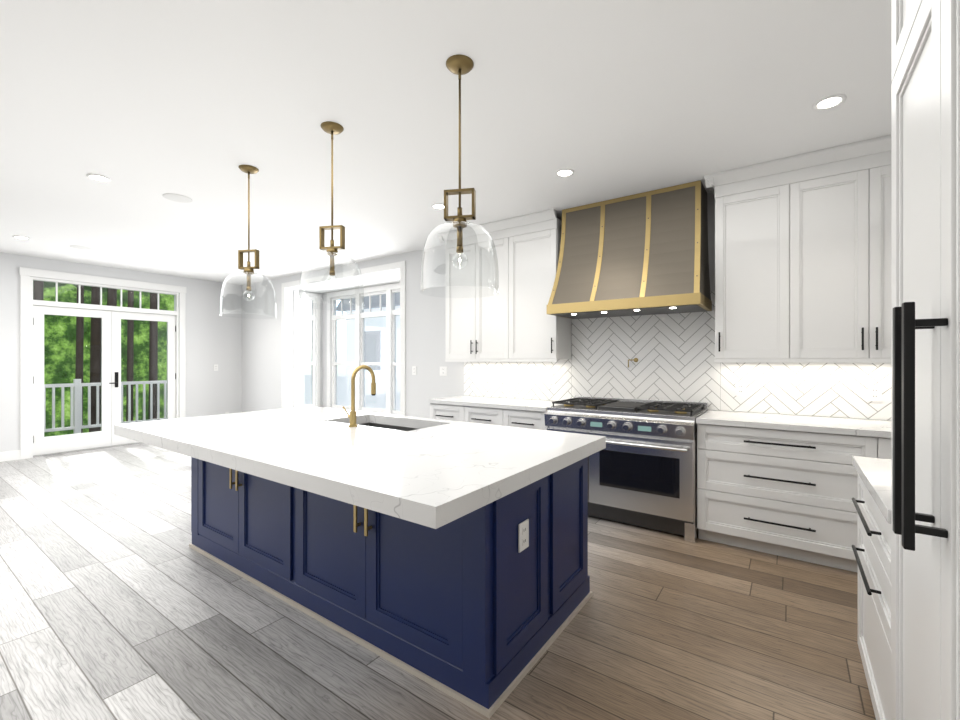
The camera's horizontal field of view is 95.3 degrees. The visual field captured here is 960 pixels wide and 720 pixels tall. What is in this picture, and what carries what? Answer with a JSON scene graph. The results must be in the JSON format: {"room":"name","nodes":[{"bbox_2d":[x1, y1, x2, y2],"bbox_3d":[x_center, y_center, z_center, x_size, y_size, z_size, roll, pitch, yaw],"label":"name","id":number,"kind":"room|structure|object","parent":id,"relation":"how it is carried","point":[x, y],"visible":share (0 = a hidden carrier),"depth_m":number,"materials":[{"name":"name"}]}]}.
{"room":"kitchen","nodes":[
{"label":"kitchen","id":0,"kind":"room"},
{"bbox_2d":[0,252,241,451],"bbox_3d":[-6.565,-0.040,5.714,0.120,2.800,6.940,0,0,35],"label":"wall","id":1,"kind":"structure","parent":0,"point":[213,337],"depth_m":7.70,"materials":[{"name":"white paint"}]},
{"bbox_2d":[0,450,20,461],"bbox_3d":[-7.394,1.295,4.427,0.015,0.130,3.820,0,0,35],"label":"baseboard","id":2,"kind":"structure","parent":1,"relation":"attached to","point":[10,455],"depth_m":5.90,"materials":[{"name":"white wood"}]},
{"bbox_2d":[19,267,185,458],"bbox_3d":[-5.707,0.045,6.798,0.028,2.630,2.020,0,0,35],"label":"door frame","id":3,"kind":"structure","parent":1,"relation":"attached to","point":[25,274],"depth_m":6.10,"materials":[{"name":"white wood"}]},
{"bbox_2d":[30,277,178,457],"bbox_3d":[-5.761,0.101,6.836,0.127,2.518,1.816,0,0,35],"label":"doors","id":4,"kind":"structure","parent":1,"relation":"in","point":[111,317],"depth_m":6.75,"materials":[{"name":"white wood"}]},
{"bbox_2d":[292,271,399,414],"bbox_3d":[-1.933,0.010,7.134,3.040,2.700,0.730,0,0,35],"label":"wall","id":5,"kind":"structure","parent":0,"point":[375,280],"depth_m":7.69,"materials":[{"name":"white paint"}]},
{"bbox_2d":[282,261,405,415],"bbox_3d":[-1.982,0.015,7.064,2.980,2.690,0.840,0,0,35],"label":"window bay","id":6,"kind":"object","parent":5,"relation":"attached to","point":[390,313],"visible":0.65,"depth_m":7.54,"materials":[{"name":"white wood"}]},
{"bbox_2d":[0,443,875,719],"bbox_3d":[-2.417,1.390,3.231,9.760,0.060,7.920,0,0,35],"label":"floor","id":7,"kind":"structure","parent":0,"point":[120,599],"depth_m":2.17,"materials":[{"name":"brown wood"}]},
{"bbox_2d":[189,421,591,718],"bbox_3d":[-0.742,0.928,2.842,2.637,0.865,1.090,0,0,35],"label":"kitchen island","id":8,"kind":"object","parent":7,"relation":"on","point":[449,557],"depth_m":2.03,"materials":[{"name":"blue wood"}]},
{"bbox_2d":[114,411,569,528],"bbox_3d":[-1.015,0.463,2.477,2.830,0.065,0.930,0,0,35],"label":"island countertop","id":9,"kind":"structure","parent":8,"relation":"on","point":[428,480],"depth_m":1.93,"materials":[{"name":"white stone"}]},
{"bbox_2d":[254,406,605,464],"bbox_3d":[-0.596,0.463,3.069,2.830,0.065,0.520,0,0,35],"label":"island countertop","id":10,"kind":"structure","parent":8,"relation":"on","point":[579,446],"depth_m":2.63,"materials":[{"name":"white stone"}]},
{"bbox_2d":[430,404,507,425],"bbox_3d":[0.038,0.915,4.750,1.013,0.890,0.620,0,0,35],"label":"base cabinet","id":11,"kind":"object","parent":7,"relation":"on","point":[454,412],"depth_m":4.48,"materials":[{"name":"white wood"}]},
{"bbox_2d":[428,396,569,411],"bbox_3d":[0.201,0.450,4.622,1.428,0.040,0.640,0,0,35],"label":"countertop","id":12,"kind":"structure","parent":11,"relation":"on","point":[468,401],"depth_m":4.42,"materials":[{"name":"white stone"}]},
{"bbox_2d":[508,408,547,429],"bbox_3d":[0.572,0.915,4.372,0.535,0.890,0.620,0,0,35],"label":"base cabinet","id":13,"kind":"object","parent":7,"relation":"on","point":[522,413],"depth_m":4.09,"materials":[{"name":"white wood"}]},
{"bbox_2d":[544,396,707,542],"bbox_3d":[1.255,0.863,3.815,1.212,0.995,0.738,0,0,35],"label":"range","id":14,"kind":"object","parent":7,"relation":"on","point":[642,468],"visible":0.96,"depth_m":3.48,"materials":[{"name":"silver metal"}]},
{"bbox_2d":[697,426,890,572],"bbox_3d":[2.225,0.915,3.201,1.067,0.890,0.620,0,0,35],"label":"base cabinet","id":15,"kind":"object","parent":7,"relation":"on","point":[783,485],"depth_m":2.96,"materials":[{"name":"white wood"}]},
{"bbox_2d":[696,410,890,437],"bbox_3d":[2.390,0.450,3.072,1.484,0.040,0.640,0,0,35],"label":"countertop","id":16,"kind":"structure","parent":15,"relation":"on","point":[859,428],"depth_m":3.01,"materials":[{"name":"white stone"}]},
{"bbox_2d":[852,456,890,719],"bbox_3d":[1.693,0.895,1.419,0.710,0.930,0.867,0,0,35],"label":"base cabinet","id":17,"kind":"object","parent":7,"relation":"on","point":[873,554],"visible":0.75,"depth_m":1.57,"materials":[{"name":"white wood"}]},
{"bbox_2d":[891,0,959,719],"bbox_3d":[0.721,-0.038,0.072,0.740,2.797,2.450,0,0,35],"label":"refrigerator","id":18,"kind":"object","parent":7,"relation":"on","point":[925,360],"depth_m":0.90,"materials":[{"name":"white"}]},
{"bbox_2d":[0,0,891,284],"bbox_3d":[-2.666,-1.490,2.880,9.760,0.100,7.060,0,0,35],"label":"ceiling","id":19,"kind":"structure","parent":0,"point":[144,106],"depth_m":2.53,"materials":[{"name":"white paint"}]},
{"bbox_2d":[12,236,30,239],"bbox_3d":[-5.383,-1.436,5.135,0.150,0.008,0.150,0,0,35],"label":"recessed light","id":20,"kind":"object","parent":19,"relation":"in","point":[22,237],"visible":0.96,"depth_m":5.13,"materials":[{"name":"white plastic"}]},
{"bbox_2d":[70,245,91,249],"bbox_3d":[-5.103,-1.438,5.598,0.220,0.004,0.220,0,0,35],"label":"ceiling vent","id":21,"kind":"object","parent":19,"relation":"in","point":[80,247],"visible":0.94,"depth_m":5.58,"materials":[{"name":"white"}]},
{"bbox_2d":[86,174,110,181],"bbox_3d":[-3.008,-1.436,3.453,0.150,0.008,0.150,0,0,35],"label":"recessed light","id":22,"kind":"object","parent":19,"relation":"in","point":[100,178],"visible":1,"depth_m":3.44,"materials":[{"name":"white plastic"}]},
{"bbox_2d":[162,193,191,202],"bbox_3d":[-2.688,-1.438,3.888,0.220,0.004,0.220,0,0,35],"label":"ceiling vent","id":23,"kind":"object","parent":19,"relation":"in","point":[176,197],"visible":1,"depth_m":3.89,"materials":[{"name":"white"}]},
{"bbox_2d":[219,165,276,318],"bbox_3d":[-1.739,-0.884,3.290,0.388,1.112,0.388,0,0,35],"label":"pendant light","id":24,"kind":"object","parent":19,"relation":"hanging from","point":[248,269],"visible":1,"depth_m":3.28,"materials":[{"name":"clear glass"}]},
{"bbox_2d":[299,121,363,309],"bbox_3d":[-0.914,-0.884,2.706,0.388,1.112,0.388,0,0,35],"label":"pendant light","id":25,"kind":"object","parent":19,"relation":"hanging from","point":[332,128],"visible":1,"depth_m":2.70,"materials":[{"name":"clear glass"}]},
{"bbox_2d":[431,203,443,209],"bbox_3d":[-0.384,-1.436,4.095,0.150,0.008,0.150,0,0,35],"label":"recessed light","id":26,"kind":"object","parent":19,"relation":"in","point":[438,206],"visible":0.79,"depth_m":4.09,"materials":[{"name":"white plastic"}]},
{"bbox_2d":[420,54,498,296],"bbox_3d":[-0.098,-0.884,2.128,0.388,1.112,0.388,0,0,35],"label":"pendant light","id":27,"kind":"object","parent":19,"relation":"hanging from","point":[459,65],"visible":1,"depth_m":2.12,"materials":[{"name":"clear glass"}]},
{"bbox_2d":[555,168,574,176],"bbox_3d":[0.652,-1.436,3.361,0.150,0.008,0.150,0,0,35],"label":"recessed light","id":28,"kind":"object","parent":19,"relation":"in","point":[566,172],"visible":1,"depth_m":3.35,"materials":[{"name":"white plastic"}]},
{"bbox_2d":[812,94,846,110],"bbox_3d":[1.950,-1.436,2.442,0.150,0.008,0.150,0,0,35],"label":"recessed light","id":29,"kind":"object","parent":19,"relation":"in","point":[829,102],"visible":1,"depth_m":2.44,"materials":[{"name":"white plastic"}]},
{"bbox_2d":[242,193,890,420],"bbox_3d":[-0.661,-0.040,5.712,9.520,2.800,0.120,0,0,35],"label":"wall","id":30,"kind":"structure","parent":0,"point":[262,350],"depth_m":5.85,"materials":[{"name":"white paint"}]},
{"bbox_2d":[412,366,415,374],"bbox_3d":[-0.870,0.140,5.781,0.075,0.115,0.008,0,0,35],"label":"switch plate","id":31,"kind":"object","parent":30,"relation":"attached to","point":[413,370],"visible":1,"depth_m":5.78,"materials":[{"name":"white plastic"}]},
{"bbox_2d":[440,367,446,375],"bbox_3d":[-0.462,0.140,5.492,0.115,0.115,0.008,0,0,35],"label":"switch plate","id":32,"kind":"object","parent":30,"relation":"attached to","point":[443,371],"visible":1,"depth_m":5.49,"materials":[{"name":"white plastic"}]},
{"bbox_2d":[445,233,513,360],"bbox_3d":[0.072,-0.649,4.890,0.907,1.280,0.350,0,0,35],"label":"upper cabinet","id":33,"kind":"object","parent":30,"relation":"attached to","point":[512,321],"depth_m":4.73,"materials":[{"name":"white wood"}]},
{"bbox_2d":[514,225,570,360],"bbox_3d":[0.591,-0.649,4.522,0.603,1.280,0.350,0,0,35],"label":"upper cabinet","id":34,"kind":"object","parent":30,"relation":"attached to","point":[539,335],"depth_m":4.35,"materials":[{"name":"white wood"}]},
{"bbox_2d":[547,180,711,318],"bbox_3d":[1.300,-0.924,3.879,1.270,1.025,0.600,0,0,35],"label":"range hood","id":35,"kind":"object","parent":30,"relation":"attached to","point":[644,253],"visible":1,"depth_m":3.71,"materials":[{"name":"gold metal"}]},
{"bbox_2d":[464,291,890,419],"bbox_3d":[1.496,-0.081,4.106,4.137,1.019,0.008,0,0,35],"label":"tile backsplash","id":36,"kind":"structure","parent":30,"relation":"attached to","point":[674,353],"depth_m":3.91,"materials":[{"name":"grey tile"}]},
{"bbox_2d":[736,382,745,395],"bbox_3d":[2.161,0.240,3.623,0.075,0.115,0.008,0,0,35],"label":"outlet","id":37,"kind":"object","parent":36,"relation":"attached to","point":[740,388],"visible":1,"depth_m":3.62,"materials":[{"name":"white plastic"}]},
{"bbox_2d":[868,385,881,401],"bbox_3d":[2.838,0.240,3.143,0.075,0.115,0.008,0,0,35],"label":"outlet","id":38,"kind":"object","parent":36,"relation":"attached to","point":[874,392],"visible":1,"depth_m":3.14,"materials":[{"name":"white plastic"}]},
{"bbox_2d":[712,175,803,358],"bbox_3d":[2.159,-0.649,3.412,0.540,1.280,0.350,0,0,35],"label":"upper cabinet","id":39,"kind":"object","parent":30,"relation":"attached to","point":[802,258],"depth_m":3.26,"materials":[{"name":"white wood"}]},
{"bbox_2d":[804,159,883,358],"bbox_3d":[2.506,-0.649,3.167,0.550,1.280,0.350,0,0,35],"label":"upper cabinet","id":40,"kind":"object","parent":30,"relation":"attached to","point":[844,207],"depth_m":2.98,"materials":[{"name":"white wood"}]},
{"bbox_2d":[884,159,890,358],"bbox_3d":[2.855,-0.649,2.919,0.547,1.280,0.350,0,0,35],"label":"upper cabinet","id":41,"kind":"object","parent":30,"relation":"attached to","point":[887,162],"depth_m":2.86,"materials":[{"name":"white wood"}]},
{"label":"outside","id":42,"kind":"structure","parent":0,"visible":0},
{"bbox_2d":[44,379,166,434],"bbox_3d":[-6.727,0.920,7.588,2.290,1.120,4.210,0,0,35],"label":"railing","id":43,"kind":"object","parent":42,"point":[76,397],"depth_m":8.37,"materials":[{"name":"grey wood"}]},
{"bbox_2d":[43,284,173,436],"bbox_3d":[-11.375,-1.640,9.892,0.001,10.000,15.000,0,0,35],"label":"trees","id":44,"kind":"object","parent":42,"point":[66,362],"depth_m":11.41,"materials":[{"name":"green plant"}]},
{"bbox_3d":[-4.218,2.460,7.887,24.000,0.200,24.000,0,0,35],"label":"ground","id":45,"kind":"structure","parent":42,"visible":0},
{"bbox_2d":[33,280,117,305],"bbox_3d":[-8.836,-2.229,9.946,3.362,9.188,8.008,0,0,35],"label":"canopy","id":46,"kind":"object","parent":45,"relation":"on","point":[111,298],"depth_m":10.42,"materials":[{"name":"green plant"}]},
{"bbox_2d":[33,280,157,432],"bbox_3d":[-8.347,-2.139,10.186,1.136,9.006,3.860,0,0,35],"label":"trunks","id":47,"kind":"object","parent":45,"relation":"on","point":[95,359],"depth_m":10.01,"materials":[{"name":"brown plant"}]},
{"bbox_2d":[299,293,399,409],"bbox_3d":[0.320,-1.140,13.864,13.500,7.000,7.000,0,0,35],"label":"house","id":48,"kind":"structure","parent":45,"relation":"on","point":[303,383],"depth_m":15.10,"materials":[{"name":"grey"}]}
]}

